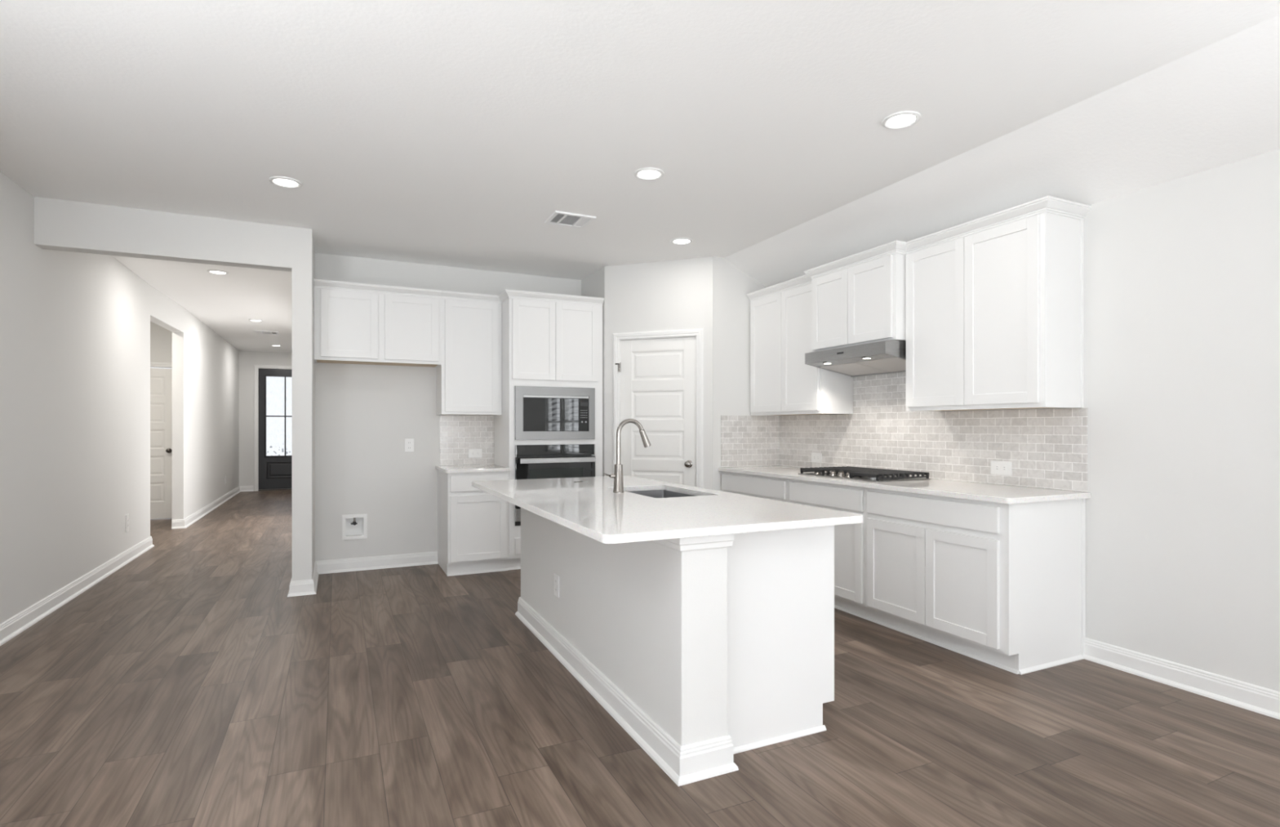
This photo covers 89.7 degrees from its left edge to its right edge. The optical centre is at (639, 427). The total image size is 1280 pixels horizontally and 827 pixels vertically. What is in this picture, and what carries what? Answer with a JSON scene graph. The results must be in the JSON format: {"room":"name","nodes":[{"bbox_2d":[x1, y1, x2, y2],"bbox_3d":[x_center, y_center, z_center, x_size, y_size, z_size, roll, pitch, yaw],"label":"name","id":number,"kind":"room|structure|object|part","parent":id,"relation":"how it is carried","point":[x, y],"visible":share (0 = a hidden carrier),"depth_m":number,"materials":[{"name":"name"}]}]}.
{"room":"kitchen","nodes":[
{"label":"kitchen","id":0,"kind":"room"},
{"bbox_2d":[0,171,239,623],"bbox_3d":[-3.373,-0.122,2.817,0.165,2.805,21.970,0,0,-25],"label":"wall","id":1,"kind":"structure","parent":0,"point":[75,326],"depth_m":5.05,"materials":[{"name":"white paint"}]},
{"bbox_2d":[0,536,154,645],"bbox_3d":[-2.004,1.224,-0.110,0.150,0.112,15.507,0,0,-25],"label":"baseboard","id":2,"kind":"structure","parent":1,"relation":"attached to","point":[24,620],"depth_m":4.70,"materials":[{"name":"white paint"}]},
{"bbox_2d":[125,514,128,532],"bbox_3d":[-4.887,0.913,6.135,0.009,0.165,0.085,0,0,-25],"label":"wall outlet","id":3,"kind":"object","parent":1,"relation":"attached to","point":[126,515],"visible":1,"depth_m":6.11,"materials":[{"name":"white plastic"}]},
{"bbox_2d":[171,485,253,528],"bbox_3d":[-6.825,1.224,10.498,0.249,0.112,5.137,0,0,-24],"label":"baseboard","id":4,"kind":"structure","parent":1,"relation":"attached to","point":[177,523],"depth_m":9.54,"materials":[{"name":"white paint"}]},
{"bbox_2d":[150,320,172,368],"bbox_3d":[-6.287,-0.072,7.265,1.410,2.905,3.500,0,0,-25],"label":"wall","id":5,"kind":"structure","parent":0,"point":[161,339],"depth_m":8.92,"materials":[{"name":"white paint"}]},
{"bbox_2d":[150,362,172,519],"bbox_3d":[-6.845,0.191,8.833,0.893,2.179,0.097,0,0,-25],"label":"door","id":6,"kind":"structure","parent":5,"relation":"in","point":[161,379],"depth_m":8.94,"materials":[{"name":"white paint"}]},
{"bbox_3d":[-6.838,0.191,8.818,0.893,2.179,0.019,0,0,-25],"label":"casing","id":7,"kind":"part","parent":6,"relation":"part of","materials":[{"name":"white paint"}]},
{"bbox_2d":[34,196,292,271],"bbox_3d":[-3.357,-1.369,4.635,1.502,0.313,0.136,0,0,-25],"label":"wall header","id":8,"kind":"structure","parent":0,"point":[64,225],"depth_m":4.55,"materials":[{"name":"white paint"}]},
{"bbox_2d":[239,351,292,491],"bbox_3d":[-7.336,-0.072,13.159,1.710,2.905,0.120,0,0,-25],"label":"wall","id":9,"kind":"structure","parent":0,"point":[247,359],"depth_m":12.86,"materials":[{"name":"white paint"}]},
{"bbox_2d":[253,364,292,491],"bbox_3d":[-7.259,0.011,13.161,1.098,2.539,0.142,0,0,-25],"label":"door","id":10,"kind":"structure","parent":9,"relation":"in","point":[273,384],"depth_m":13.07,"materials":[{"name":"black paint"}]},
{"bbox_3d":[-7.254,0.865,13.148,0.668,0.348,0.011,0,0,-25],"label":"moulding","id":11,"kind":"part","parent":10,"relation":"part of","materials":[{"name":"black paint"}]},
{"bbox_3d":[-7.264,-0.228,13.170,0.698,1.635,0.006,0,0,-25],"label":"glass","id":12,"kind":"part","parent":10,"relation":"part of","materials":[{"name":"white"}]},
{"bbox_2d":[292,226,315,580],"bbox_3d":[-4.591,-0.072,9.181,0.136,2.905,9.415,0,0,-25],"label":"wall partition","id":13,"kind":"structure","parent":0,"point":[303,246],"depth_m":4.92,"materials":[{"name":"white paint"}]},
{"bbox_2d":[287,551,438,596],"bbox_3d":[-2.744,1.224,6.431,1.198,0.112,2.925,0,0,-25],"label":"baseboard","id":14,"kind":"structure","parent":13,"relation":"attached to","point":[303,587],"depth_m":5.75,"materials":[{"name":"white paint"}]},
{"bbox_2d":[315,253,581,560],"bbox_3d":[-1.750,-0.122,6.200,2.467,2.805,0.120,0,0,-25],"label":"wall","id":15,"kind":"structure","parent":0,"point":[365,414],"depth_m":5.86,"materials":[{"name":"white paint"}]},
{"bbox_2d":[342,513,367,539],"bbox_3d":[-2.569,0.889,5.790,0.204,0.220,0.095,0,0,-25],"label":"water supply box","id":16,"kind":"object","parent":15,"relation":"attached to","point":[353,526],"visible":1,"depth_m":5.79,"materials":[{"name":"white plastic"}]},
{"bbox_2d":[313,279,442,367],"bbox_3d":[-2.299,-0.890,5.668,1.017,0.657,0.376,0,0,-25],"label":"upper cabinet","id":17,"kind":"object","parent":15,"relation":"attached to","point":[355,322],"visible":1,"depth_m":5.51,"materials":[{"name":"white paint"}]},
{"bbox_3d":[-2.448,-0.867,5.429,0.443,0.558,0.020,0,0,-25],"label":"door","id":18,"kind":"part","parent":17,"relation":"part of","materials":[{"name":"white paint"}]},
{"bbox_3d":[-2.228,-1.186,5.519,1.017,0.066,0.046,0,0,-25],"label":"crown moulding","id":19,"kind":"part","parent":17,"relation":"part of","materials":[{"name":"white paint"}]},
{"bbox_3d":[-1.998,-0.867,5.641,0.447,0.558,0.020,0,0,-25],"label":"door","id":20,"kind":"part","parent":17,"relation":"part of","materials":[{"name":"white paint"}]},
{"bbox_2d":[404,438,413,451],"bbox_3d":[-2.133,0.166,5.948,0.078,0.120,0.009,0,0,-25],"label":"wall outlet","id":21,"kind":"object","parent":15,"relation":"attached to","point":[409,443],"visible":1,"depth_m":5.95,"materials":[{"name":"white plastic"}]},
{"bbox_2d":[440,414,493,465],"bbox_3d":[-1.656,0.121,6.172,0.511,0.476,0.010,0,0,-25],"label":"tile backsplash","id":22,"kind":"structure","parent":15,"relation":"attached to","point":[459,433],"depth_m":6.16,"materials":[{"name":"tile"}]},
{"bbox_2d":[468,448,482,457],"bbox_3d":[-1.586,0.250,6.194,0.130,0.088,0.009,0,0,-25],"label":"wall outlet","id":23,"kind":"object","parent":22,"relation":"attached to","point":[473,453],"visible":1,"depth_m":6.19,"materials":[{"name":"white plastic"}]},
{"bbox_2d":[436,289,502,415],"bbox_3d":[-1.593,-0.668,6.000,0.541,1.102,0.376,0,0,-25],"label":"upper cabinet","id":24,"kind":"object","parent":15,"relation":"attached to","point":[469,374],"visible":0.9,"depth_m":5.86,"materials":[{"name":"white paint"}]},
{"bbox_3d":[-1.522,-1.186,5.851,0.541,0.066,0.046,0,0,-25],"label":"crown moulding","id":25,"kind":"part","parent":24,"relation":"part of","materials":[{"name":"white paint"}]},
{"bbox_2d":[0,0,1279,352],"bbox_3d":[-1.477,-1.498,3.709,7.085,0.555,22.170,0,0,-25],"label":"ceiling","id":26,"kind":"structure","parent":0,"point":[449,133],"depth_m":3.07,"materials":[{"name":"white paint"}]},
{"bbox_2d":[206,269,229,275],"bbox_3d":[-4.141,-1.520,6.311,0.183,0.010,0.183,0,0,-25],"label":"recessed light","id":27,"kind":"object","parent":26,"relation":"in","point":[211,271],"visible":1,"depth_m":6.29,"materials":[{"name":"white paint"}]},
{"bbox_2d":[248,319,262,321],"bbox_3d":[-5.464,-1.520,9.150,0.183,0.010,0.183,0,0,-25],"label":"recessed light","id":28,"kind":"object","parent":26,"relation":"in","point":[253,320],"visible":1,"depth_m":9.13,"materials":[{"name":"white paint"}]},
{"bbox_2d":[253,329,279,334],"bbox_3d":[-5.984,-1.518,10.308,0.330,0.012,0.350,0,0,-25],"label":"ceiling vent","id":29,"kind":"object","parent":26,"relation":"in","point":[267,332],"visible":1,"depth_m":10.29,"materials":[{"name":"silver metal"}]},
{"bbox_2d":[268,176,302,188],"bbox_3d":[-2.202,-1.520,3.998,0.183,0.010,0.183,0,0,-25],"label":"recessed light","id":30,"kind":"object","parent":26,"relation":"in","point":[282,181],"visible":1,"depth_m":3.99,"materials":[{"name":"white paint"}]},
{"bbox_2d":[544,210,595,228],"bbox_3d":[-0.514,-1.518,4.711,0.306,0.012,0.273,0,0,-25],"label":"ceiling vent","id":31,"kind":"object","parent":26,"relation":"in","point":[557,218],"visible":1,"depth_m":4.70,"materials":[{"name":"silver metal"}]},
{"bbox_2d":[633,167,664,180],"bbox_3d":[0.054,-1.520,3.866,0.183,0.010,0.183,0,0,-25],"label":"recessed light","id":32,"kind":"object","parent":26,"relation":"in","point":[646,173],"visible":1,"depth_m":3.85,"materials":[{"name":"white paint"}]},
{"bbox_2d":[670,237,693,244],"bbox_3d":[0.341,-1.520,5.261,0.183,0.010,0.183,0,0,-25],"label":"recessed light","id":33,"kind":"object","parent":26,"relation":"in","point":[679,241],"visible":1,"depth_m":5.25,"materials":[{"name":"white paint"}]},
{"bbox_2d":[881,111,921,129],"bbox_3d":[1.295,-1.520,3.190,0.183,0.010,0.183,0,0,-25],"label":"recessed light","id":34,"kind":"object","parent":26,"relation":"in","point":[903,119],"visible":1,"depth_m":3.18,"materials":[{"name":"white paint"}]},
{"bbox_2d":[0,489,1279,826],"bbox_3d":[-1.432,1.280,3.747,7.200,0.001,22.200,0,0,-25],"label":"floor","id":35,"kind":"structure","parent":0,"point":[185,686],"depth_m":2.75,"materials":[{"name":"wood"}]},
{"bbox_2d":[437,470,509,576],"bbox_3d":[-1.531,0.836,5.884,0.527,0.889,0.638,0,0,-25],"label":"base cabinet","id":36,"kind":"object","parent":35,"relation":"on","point":[473,522],"visible":0.81,"depth_m":5.61,"materials":[{"name":"white paint"}]},
{"bbox_2d":[435,464,510,473],"bbox_3d":[-1.536,0.375,5.870,0.551,0.030,0.658,0,0,-25],"label":"countertop","id":37,"kind":"structure","parent":36,"relation":"on","point":[466,468],"depth_m":5.67,"materials":[{"name":"white stone"}]},
{"bbox_3d":[-1.401,0.484,5.603,0.487,0.140,0.020,0,0,-25],"label":"drawer","id":38,"kind":"part","parent":36,"relation":"part of","materials":[{"name":"white paint"}]},
{"bbox_3d":[-1.401,0.872,5.603,0.487,0.567,0.020,0,0,-25],"label":"door","id":39,"kind":"part","parent":36,"relation":"part of","materials":[{"name":"white paint"}]},
{"bbox_2d":[493,288,604,569],"bbox_3d":[-0.902,0.030,6.170,0.942,2.500,0.656,0,0,-25],"label":"tall cabinet","id":40,"kind":"object","parent":35,"relation":"on","point":[549,340],"visible":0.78,"depth_m":5.89,"materials":[{"name":"white paint"}]},
{"bbox_3d":[-0.767,1.061,5.910,0.772,0.142,0.020,0,0,-25],"label":"drawer","id":41,"kind":"part","parent":40,"relation":"part of","materials":[{"name":"white paint"}]},
{"bbox_3d":[-0.957,-0.789,5.821,0.398,0.715,0.020,0,0,-25],"label":"door","id":42,"kind":"part","parent":40,"relation":"part of","materials":[{"name":"white paint"}]},
{"bbox_3d":[-0.832,-1.187,6.021,0.942,0.066,0.326,0,0,-25],"label":"crown moulding","id":43,"kind":"part","parent":40,"relation":"part of","materials":[{"name":"white paint"}]},
{"bbox_2d":[515,386,595,439],"bbox_3d":[-0.857,-0.129,6.087,0.758,0.482,0.424,0,0,-25],"label":"microwave","id":44,"kind":"object","parent":40,"relation":"in","point":[541,413],"visible":1,"depth_m":5.89,"materials":[{"name":"grey metal"}]},
{"bbox_3d":[-0.812,-0.117,5.889,0.530,0.303,0.018,0,0,-25],"label":"door","id":45,"kind":"part","parent":44,"relation":"part of","materials":[{"name":"black glass"}]},
{"bbox_3d":[-0.527,-0.117,6.023,0.093,0.303,0.018,0,0,-25],"label":"control panel","id":46,"kind":"part","parent":44,"relation":"part of","materials":[{"name":"black glass"}]},
{"bbox_2d":[515,444,595,525],"bbox_3d":[-0.865,0.519,6.104,0.758,0.722,0.588,0,0,-25],"label":"wall oven","id":47,"kind":"object","parent":40,"relation":"in","point":[558,460],"visible":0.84,"depth_m":5.87,"materials":[{"name":"black glass"}]},
{"bbox_3d":[-0.771,0.785,5.903,0.758,0.110,0.029,0,0,-25],"label":"trim","id":48,"kind":"part","parent":47,"relation":"part of","materials":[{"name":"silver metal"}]},
{"bbox_3d":[-0.769,0.495,5.900,0.758,0.458,0.035,0,0,-25],"label":"door","id":49,"kind":"part","parent":47,"relation":"part of","materials":[{"name":"black glass"}]},
{"bbox_3d":[-0.771,0.206,5.904,0.742,0.096,0.027,0,0,-25],"label":"control panel","id":50,"kind":"part","parent":47,"relation":"part of","materials":[{"name":"black glass"}]},
{"bbox_3d":[-0.746,0.299,5.864,0.712,0.045,0.052,0,0,-25],"label":"handle","id":51,"kind":"part","parent":47,"relation":"part of","materials":[{"name":"silver metal"}]},
{"bbox_3d":[-0.587,-0.789,5.995,0.413,0.715,0.020,0,0,-25],"label":"door","id":52,"kind":"part","parent":40,"relation":"part of","materials":[{"name":"white paint"}]},
{"bbox_2d":[515,507,834,786],"bbox_3d":[0.023,0.836,3.527,0.846,0.888,2.328,0,0,-25],"label":"kitchen island","id":53,"kind":"object","parent":35,"relation":"on","point":[705,651],"visible":0.71,"depth_m":2.62,"materials":[{"name":"white paint"}]},
{"bbox_2d":[554,573,559,597],"bbox_3d":[-0.473,0.897,3.649,0.009,0.122,0.080,0,0,-25],"label":"wall outlet","id":54,"kind":"object","parent":53,"relation":"attached to","point":[556,576],"visible":1,"depth_m":3.64,"materials":[{"name":"white plastic"}]},
{"bbox_3d":[-0.243,1.218,3.401,0.257,0.123,2.328,0,0,-25],"label":"baseboard","id":55,"kind":"part","parent":53,"relation":"part of","materials":[{"name":"white paint"}]},
{"bbox_2d":[471,475,862,543],"bbox_3d":[-0.102,0.375,3.471,1.154,0.030,2.392,0,0,-25],"label":"island countertop","id":56,"kind":"structure","parent":53,"relation":"on","point":[591,508],"depth_m":2.78,"materials":[{"name":"white stone"}]},
{"bbox_2d":[603,418,650,493],"bbox_3d":[-0.066,0.155,3.589,0.268,0.409,0.099,0,0,-9],"label":"kitchen faucet","id":57,"kind":"object","parent":56,"relation":"on","point":[617,475],"visible":1,"depth_m":3.55,"materials":[{"name":"silver metal"}]},
{"bbox_3d":[-0.150,0.268,3.553,0.027,0.025,0.025,0,0,-12],"label":"handle","id":58,"kind":"part","parent":57,"relation":"part of","materials":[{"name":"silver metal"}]},
{"bbox_3d":[-0.056,0.081,3.590,0.164,0.259,0.024,0,0,-25],"label":"spout","id":59,"kind":"part","parent":57,"relation":"part of","materials":[{"name":"silver metal"}]},
{"bbox_2d":[627,489,696,497],"bbox_3d":[0.115,0.492,3.649,0.440,0.200,0.715,0,0,-25],"label":"sink","id":60,"kind":"object","parent":56,"relation":"in","point":[654,493],"visible":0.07,"depth_m":3.98,"materials":[{"name":"silver metal"}]},
{"bbox_3d":[-0.241,0.420,3.402,0.233,0.057,2.300,0,0,-25],"label":"cap moulding","id":61,"kind":"part","parent":53,"relation":"part of","materials":[{"name":"white paint"}]},
{"bbox_3d":[0.553,1.271,2.615,0.513,0.018,0.013,0,0,-25],"label":"shoe moulding","id":62,"kind":"part","parent":53,"relation":"part of","materials":[{"name":"white paint"}]},
{"bbox_3d":[0.557,0.836,2.634,0.598,0.888,0.018,0,0,-25],"label":"panel","id":63,"kind":"part","parent":53,"relation":"part of","materials":[{"name":"white paint"}]},
{"bbox_2d":[721,471,789,502],"bbox_3d":[1.218,0.836,5.479,0.660,0.889,0.946,0,0,-25],"label":"base cabinet","id":64,"kind":"object","parent":35,"relation":"on","point":[762,486],"visible":0.13,"depth_m":5.27,"materials":[{"name":"white paint"}]},
{"bbox_2d":[789,479,875,622],"bbox_3d":[1.589,0.836,4.691,0.660,0.889,0.794,0,0,-25],"label":"base cabinet","id":65,"kind":"object","parent":35,"relation":"on","point":[850,540],"visible":0.36,"depth_m":4.35,"materials":[{"name":"white paint"}]},
{"bbox_3d":[1.300,0.484,4.553,0.020,0.140,0.746,0,0,-25],"label":"drawer","id":66,"kind":"part","parent":65,"relation":"part of","materials":[{"name":"white paint"}]},
{"bbox_3d":[1.379,0.872,4.384,0.020,0.567,0.373,0,0,-25],"label":"door","id":67,"kind":"part","parent":65,"relation":"part of","materials":[{"name":"white paint"}]},
{"bbox_2d":[866,488,1085,674],"bbox_3d":[1.971,0.836,3.879,0.660,0.889,0.998,0,0,-25],"label":"base cabinet","id":68,"kind":"object","parent":35,"relation":"on","point":[1002,586],"visible":0.9,"depth_m":3.52,"materials":[{"name":"white paint"}]},
{"bbox_3d":[1.574,0.872,3.969,0.020,0.567,0.458,0,0,-25],"label":"door","id":69,"kind":"part","parent":68,"relation":"part of","materials":[{"name":"white paint"}]},
{"bbox_2d":[718,465,1091,504],"bbox_3d":[1.594,0.375,4.655,0.679,0.030,2.766,0,0,-25],"label":"countertop","id":70,"kind":"structure","parent":68,"relation":"on","point":[1002,494],"depth_m":3.88,"materials":[{"name":"white stone"}]},
{"bbox_2d":[797,466,930,482],"bbox_3d":[1.606,0.335,4.679,0.510,0.050,0.800,0,0,-25],"label":"gas cooktop","id":71,"kind":"object","parent":70,"relation":"in","point":[860,473],"visible":1,"depth_m":4.49,"materials":[{"name":"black metal"}]},
{"bbox_3d":[1.399,0.335,4.665,0.058,0.031,0.058,0,0,-25],"label":"knob","id":72,"kind":"part","parent":71,"relation":"part of","materials":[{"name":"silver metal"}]},
{"bbox_3d":[1.435,0.335,4.589,0.058,0.031,0.058,0,0,-25],"label":"knob","id":73,"kind":"part","parent":71,"relation":"part of","materials":[{"name":"silver metal"}]},
{"bbox_3d":[1.673,0.484,3.760,0.020,0.140,0.915,0,0,-25],"label":"drawer","id":74,"kind":"part","parent":68,"relation":"part of","materials":[{"name":"white paint"}]},
{"bbox_3d":[1.696,0.783,3.757,0.019,0.784,0.985,0,0,-25],"label":"frame","id":75,"kind":"part","parent":68,"relation":"part of","materials":[{"name":"white paint"}]},
{"bbox_3d":[1.770,0.872,3.553,0.020,0.567,0.453,0,0,-25],"label":"door","id":76,"kind":"part","parent":68,"relation":"part of","materials":[{"name":"white paint"}]},
{"bbox_3d":[2.211,1.270,3.448,0.532,0.020,0.013,0,0,-25],"label":"shoe moulding","id":77,"kind":"part","parent":68,"relation":"part of","materials":[{"name":"white paint"}]},
{"bbox_2d":[581,256,779,491],"bbox_3d":[0.286,-0.072,6.154,2.018,2.905,0.577,0,0,18],"label":"wall","id":78,"kind":"structure","parent":0,"point":[708,293],"depth_m":5.86,"materials":[{"name":"white paint"}]},
{"bbox_2d":[612,328,703,488],"bbox_3d":[0.166,0.197,5.938,0.873,2.166,0.148,0,0,20],"label":"door","id":79,"kind":"structure","parent":78,"relation":"in","point":[658,375],"depth_m":5.92,"materials":[{"name":"white paint"}]},
{"bbox_3d":[0.432,0.332,5.794,0.058,0.058,0.058,0,0,20],"label":"knob","id":80,"kind":"part","parent":79,"relation":"part of","materials":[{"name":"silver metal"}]},
{"bbox_2d":[720,415,779,467],"bbox_3d":[1.017,0.126,5.908,0.640,0.466,0.009,0,0,-25],"label":"tile backsplash","id":81,"kind":"structure","parent":78,"relation":"attached to","point":[746,441],"depth_m":5.89,"materials":[{"name":"tile"}]},
{"bbox_2d":[790,148,1279,691],"bbox_3d":[3.892,0.005,0.736,0.140,2.550,12.017,0,0,-25],"label":"wall","id":82,"kind":"structure","parent":0,"point":[1182,275],"depth_m":3.15,"materials":[{"name":"white paint"}]},
{"bbox_2d":[746,274,853,415],"bbox_3d":[1.349,-0.664,5.535,0.376,1.112,0.956,0,0,-25],"label":"upper cabinet","id":83,"kind":"object","parent":82,"relation":"attached to","point":[781,383],"visible":0.85,"depth_m":5.39,"materials":[{"name":"white paint"}]},
{"bbox_3d":[1.113,-0.640,5.678,0.020,1.013,0.452,0,0,-25],"label":"door","id":84,"kind":"part","parent":83,"relation":"part of","materials":[{"name":"white paint"}]},
{"bbox_3d":[1.199,-1.187,5.465,0.046,0.066,0.956,0,0,-25],"label":"crown moulding","id":85,"kind":"part","parent":83,"relation":"part of","materials":[{"name":"white paint"}]},
{"bbox_3d":[1.229,-0.631,5.479,0.019,1.047,0.956,0,0,-25],"label":"frame","id":86,"kind":"part","parent":83,"relation":"part of","materials":[{"name":"white paint"}]},
{"bbox_3d":[1.307,-0.640,5.266,0.020,1.013,0.452,0,0,-25],"label":"door","id":87,"kind":"part","parent":83,"relation":"part of","materials":[{"name":"white paint"}]},
{"bbox_2d":[804,240,906,351],"bbox_3d":[1.688,-0.901,4.709,0.466,0.638,0.917,0,0,-25],"label":"upper cabinet","id":88,"kind":"object","parent":82,"relation":"attached to","point":[860,298],"visible":0.83,"depth_m":4.52,"materials":[{"name":"white paint"}]},
{"bbox_3d":[1.421,-0.873,4.812,0.020,0.549,0.384,0,0,-25],"label":"door","id":89,"kind":"part","parent":88,"relation":"part of","materials":[{"name":"white paint"}]},
{"bbox_3d":[1.538,-1.187,4.639,0.136,0.066,0.917,0,0,-25],"label":"crown moulding","id":90,"kind":"part","parent":88,"relation":"part of","materials":[{"name":"white paint"}]},
{"bbox_3d":[1.589,-0.873,4.455,0.020,0.549,0.398,0,0,-25],"label":"door","id":91,"kind":"part","parent":88,"relation":"part of","materials":[{"name":"white paint"}]},
{"bbox_2d":[804,339,906,377],"bbox_3d":[1.665,-0.492,4.698,0.495,0.176,0.805,0,0,-25],"label":"range hood","id":92,"kind":"object","parent":82,"relation":"attached to","point":[886,357],"visible":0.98,"depth_m":4.60,"materials":[{"name":"silver metal"}]},
{"bbox_3d":[1.506,-0.481,4.624,0.102,0.025,0.779,0,0,-25],"label":"lamp panel","id":93,"kind":"part","parent":92,"relation":"part of","materials":[{"name":"silver metal"}]},
{"bbox_2d":[779,372,1087,492],"bbox_3d":[1.894,-0.111,4.807,0.009,0.940,2.747,0,0,-25],"label":"tile backsplash","id":94,"kind":"structure","parent":82,"relation":"attached to","point":[1046,448],"depth_m":4.44,"materials":[{"name":"tile"}]},
{"bbox_2d":[811,452,822,462],"bbox_3d":[1.527,0.263,5.565,0.009,0.084,0.128,0,0,-25],"label":"wall outlet","id":95,"kind":"object","parent":94,"relation":"attached to","point":[815,457],"visible":1,"depth_m":5.56,"materials":[{"name":"white plastic"}]},
{"bbox_2d":[991,460,1012,475],"bbox_3d":[2.255,0.254,4.018,0.009,0.086,0.138,0,0,-25],"label":"wall outlet","id":96,"kind":"object","parent":94,"relation":"attached to","point":[1000,468],"visible":1,"depth_m":4.01,"materials":[{"name":"white plastic"}]},
{"bbox_2d":[994,465,999,470],"bbox_3d":[2.242,0.254,4.038,0.002,0.032,0.032,0,0,-25],"label":"receptacle","id":97,"kind":"object","parent":96,"relation":"attached to","point":[996,467],"depth_m":4.04,"materials":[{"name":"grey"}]},
{"bbox_2d":[1001,465,1006,471],"bbox_3d":[2.262,0.254,3.994,0.002,0.032,0.032,0,0,-25],"label":"receptacle","id":98,"kind":"object","parent":96,"relation":"attached to","point":[1003,467],"depth_m":4.00,"materials":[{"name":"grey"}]},
{"bbox_2d":[906,195,1091,411],"bbox_3d":[2.113,-0.664,3.911,0.376,1.112,0.980,0,0,-25],"label":"upper cabinet","id":99,"kind":"object","parent":82,"relation":"attached to","point":[995,301],"visible":1,"depth_m":3.66,"materials":[{"name":"white paint"}]},
{"bbox_3d":[1.866,-0.640,4.078,0.020,1.013,0.436,0,0,-25],"label":"door","id":100,"kind":"part","parent":99,"relation":"part of","materials":[{"name":"white paint"}]},
{"bbox_3d":[2.113,-1.187,3.911,0.376,0.066,0.980,0,0,-25],"label":"crown moulding","id":101,"kind":"part","parent":99,"relation":"part of","materials":[{"name":"white paint"}]},
{"bbox_3d":[2.056,-0.640,3.674,0.020,1.013,0.450,0,0,-25],"label":"door","id":102,"kind":"part","parent":99,"relation":"part of","materials":[{"name":"white paint"}]},
{"bbox_2d":[1083,637,1279,719],"bbox_3d":[4.418,1.224,-0.580,0.030,0.112,9.188,0,0,-25],"label":"baseboard","id":103,"kind":"structure","parent":82,"relation":"attached to","point":[1263,700],"depth_m":3.13,"materials":[{"name":"white paint"}]}
]}

